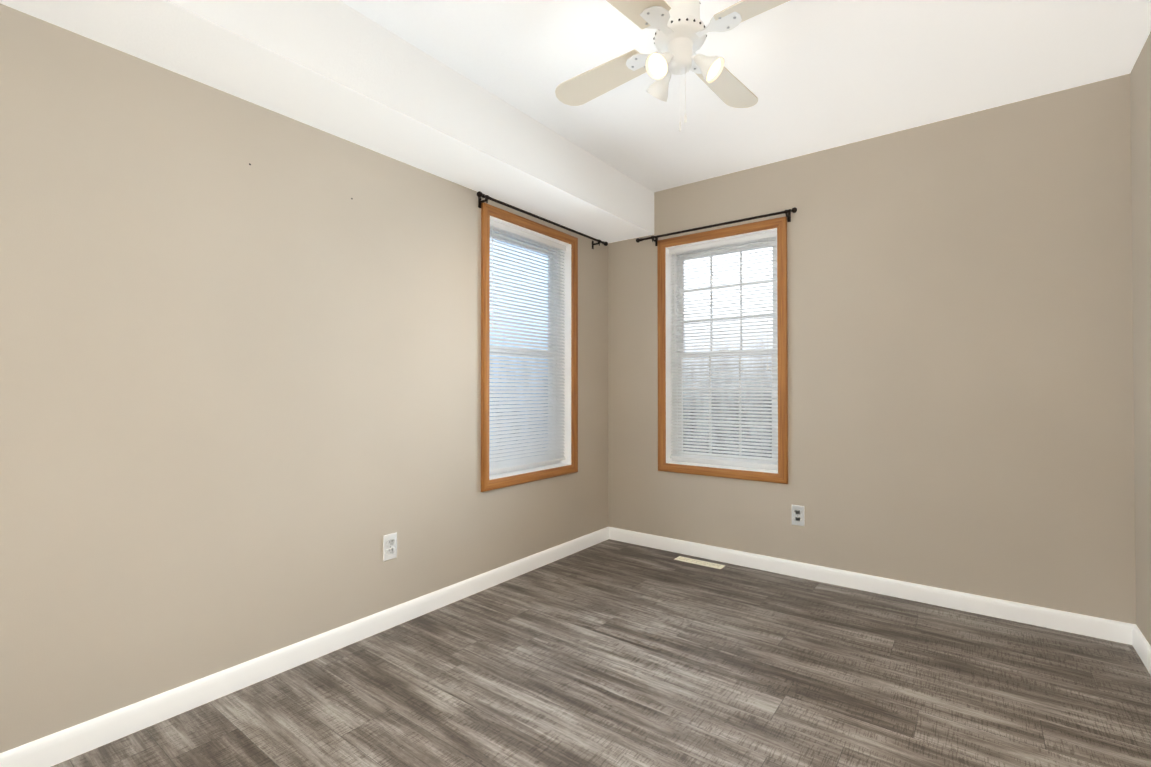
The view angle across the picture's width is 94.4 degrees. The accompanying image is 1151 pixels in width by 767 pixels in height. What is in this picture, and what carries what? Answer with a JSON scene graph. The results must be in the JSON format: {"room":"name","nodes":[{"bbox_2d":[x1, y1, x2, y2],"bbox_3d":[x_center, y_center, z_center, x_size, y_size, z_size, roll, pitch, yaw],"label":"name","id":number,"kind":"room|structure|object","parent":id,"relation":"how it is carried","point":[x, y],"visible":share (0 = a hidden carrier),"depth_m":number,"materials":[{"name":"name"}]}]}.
{"room":"empty bedroom","nodes":[
{"label":"empty bedroom","id":0,"kind":"room"},
{"bbox_2d":[0,4,607,752],"bbox_3d":[-0.935,-0.109,2.461,0.160,2.440,4.010,0,-1,37],"label":"wall","id":1,"kind":"structure","parent":0,"point":[240,408],"depth_m":1.88,"materials":[{"name":"paint"}]},
{"bbox_2d":[0,527,607,766],"bbox_3d":[-0.865,1.068,2.396,0.014,0.086,3.690,0,-1,37],"label":"baseboard","id":2,"kind":"structure","parent":1,"relation":"attached to","point":[86,736],"depth_m":1.95,"materials":[{"name":"white paint"}]},
{"bbox_2d":[383,532,396,560],"bbox_3d":[-0.845,0.745,2.430,0.009,0.115,0.070,0,-1,37],"label":"outlet","id":3,"kind":"object","parent":1,"relation":"attached to","point":[389,546],"visible":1,"depth_m":2.43,"materials":[{"name":"white plastic"}]},
{"bbox_2d":[489,226,560,475],"bbox_3d":[-0.357,-0.195,3.310,0.082,1.482,0.772,0,-1,37],"label":"window unit","id":4,"kind":"structure","parent":1,"relation":"in","point":[527,467],"depth_m":3.48,"materials":[{"name":"white plastic"}]},
{"bbox_2d":[489,220,565,472],"bbox_3d":[-0.288,-0.208,3.258,0.042,1.424,0.730,0,-1,37],"label":"window blind","id":5,"kind":"object","parent":4,"relation":"attached to","point":[503,466],"visible":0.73,"depth_m":3.24,"materials":[{"name":"white plastic"}]},
{"bbox_2d":[481,203,577,491],"bbox_3d":[-0.246,-0.196,3.226,0.019,1.570,0.860,0,-1,37],"label":"window frame","id":6,"kind":"structure","parent":1,"relation":"attached to","point":[487,212],"depth_m":3.04,"materials":[{"name":"brown wood"}]},
{"bbox_2d":[489,216,570,479],"bbox_3d":[-0.298,-0.196,3.265,0.112,1.483,0.773,0,-1,37],"label":"liner","id":7,"kind":"object","parent":1,"relation":"attached to","point":[567,347],"visible":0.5,"depth_m":3.54,"materials":[{"name":"white paint"}]},
{"bbox_2d":[477,191,607,248],"bbox_3d":[-0.163,-0.978,3.300,0.074,0.060,1.228,0,-1,37],"label":"curtain rod","id":8,"kind":"object","parent":1,"relation":"attached to","point":[487,198],"visible":1,"depth_m":3.13,"materials":[{"name":"brown metal"}]},
{"bbox_2d":[0,0,653,242],"bbox_3d":[-0.719,-1.185,2.309,0.380,0.290,3.690,0,-1,37],"label":"soffit","id":9,"kind":"structure","parent":0,"point":[340,69],"depth_m":2.03,"materials":[{"name":"white paint"}]},
{"bbox_2d":[51,539,1150,766],"bbox_3d":[0.199,1.152,1.593,3.000,0.100,4.010,0,-1,37],"label":"floor","id":10,"kind":"structure","parent":0,"point":[611,653],"depth_m":1.93,"materials":[{"name":"plastic"}]},
{"bbox_2d":[674,556,724,568],"bbox_3d":[0.773,1.118,3.331,0.310,0.004,0.080,0,-1,37],"label":"floor vent","id":11,"kind":"object","parent":10,"relation":"in","point":[700,562],"visible":1,"depth_m":3.32,"materials":[{"name":"beige metal"}]},
{"bbox_2d":[339,0,1150,191],"bbox_3d":[0.199,-1.388,1.619,3.000,0.100,4.010,0,-1,37],"label":"ceiling","id":12,"kind":"structure","parent":0,"point":[813,76],"depth_m":2.22,"materials":[{"name":"white paint"}]},
{"bbox_2d":[555,0,790,131],"bbox_3d":[0.357,-1.092,1.817,0.832,0.487,0.832,0,-1,-4],"label":"ceiling fan","id":13,"kind":"object","parent":12,"relation":"hanging from","point":[680,35],"visible":1,"depth_m":1.78,"materials":[{"name":"white metal"}]},
{"bbox_2d":[608,74,1135,623],"bbox_3d":[1.422,-0.102,3.095,2.840,2.440,0.160,0,-1,37],"label":"wall","id":14,"kind":"structure","parent":0,"point":[960,354],"depth_m":2.68,"materials":[{"name":"paint"}]},
{"bbox_2d":[636,207,796,245],"bbox_3d":[0.856,-0.977,3.384,1.063,0.060,0.074,0,-1,37],"label":"curtain rod","id":15,"kind":"object","parent":14,"relation":"attached to","point":[787,212],"visible":1,"depth_m":3.30,"materials":[{"name":"brown metal"}]},
{"bbox_2d":[666,228,777,472],"bbox_3d":[0.940,-0.194,3.429,0.763,1.483,0.112,0,-1,37],"label":"liner","id":16,"kind":"object","parent":14,"relation":"attached to","point":[668,359],"visible":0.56,"depth_m":3.62,"materials":[{"name":"white paint"}]},
{"bbox_2d":[657,216,787,483],"bbox_3d":[0.901,-0.194,3.377,0.850,1.570,0.019,0,-1,37],"label":"window frame","id":17,"kind":"structure","parent":14,"relation":"attached to","point":[780,225],"depth_m":3.27,"materials":[{"name":"brown wood"}]},
{"bbox_2d":[672,236,777,470],"bbox_3d":[0.984,-0.193,3.487,0.762,1.482,0.082,0,-1,37],"label":"window unit","id":18,"kind":"structure","parent":14,"relation":"in","point":[691,254],"depth_m":3.51,"materials":[{"name":"white plastic"}]},
{"bbox_2d":[669,231,777,466],"bbox_3d":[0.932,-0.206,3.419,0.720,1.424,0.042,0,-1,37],"label":"window blind","id":19,"kind":"object","parent":18,"relation":"attached to","point":[715,244],"visible":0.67,"depth_m":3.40,"materials":[{"name":"white plastic"}]},
{"bbox_2d":[792,505,804,525],"bbox_3d":[1.287,0.764,3.082,0.070,0.115,0.009,0,-1,37],"label":"outlet","id":20,"kind":"object","parent":14,"relation":"attached to","point":[798,514],"visible":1,"depth_m":3.08,"materials":[{"name":"white plastic"}]},
{"bbox_2d":[608,526,1127,643],"bbox_3d":[1.302,1.074,3.065,2.610,0.086,0.014,0,-1,37],"label":"baseboard","id":21,"kind":"structure","parent":14,"relation":"attached to","point":[1101,628],"depth_m":2.77,"materials":[{"name":"white paint"}]},
{"bbox_2d":[1130,31,1150,645],"bbox_3d":[1.285,-0.127,0.688,0.160,2.440,3.850,0,-1,37],"label":"wall","id":22,"kind":"structure","parent":0,"point":[1140,89],"depth_m":2.15,"materials":[{"name":"paint"}]},
{"bbox_2d":[1128,623,1150,674],"bbox_3d":[1.264,1.051,0.792,0.014,0.086,3.690,0,-1,37],"label":"baseboard","id":23,"kind":"structure","parent":22,"relation":"attached to","point":[1136,638],"depth_m":2.16,"materials":[{"name":"white paint"}]},
{"label":"outside","id":24,"kind":"structure","parent":0,"visible":0},
{"bbox_2d":[489,238,547,462],"bbox_3d":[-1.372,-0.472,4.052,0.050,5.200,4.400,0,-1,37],"label":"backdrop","id":25,"kind":"structure","parent":24,"point":[518,322],"depth_m":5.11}
]}

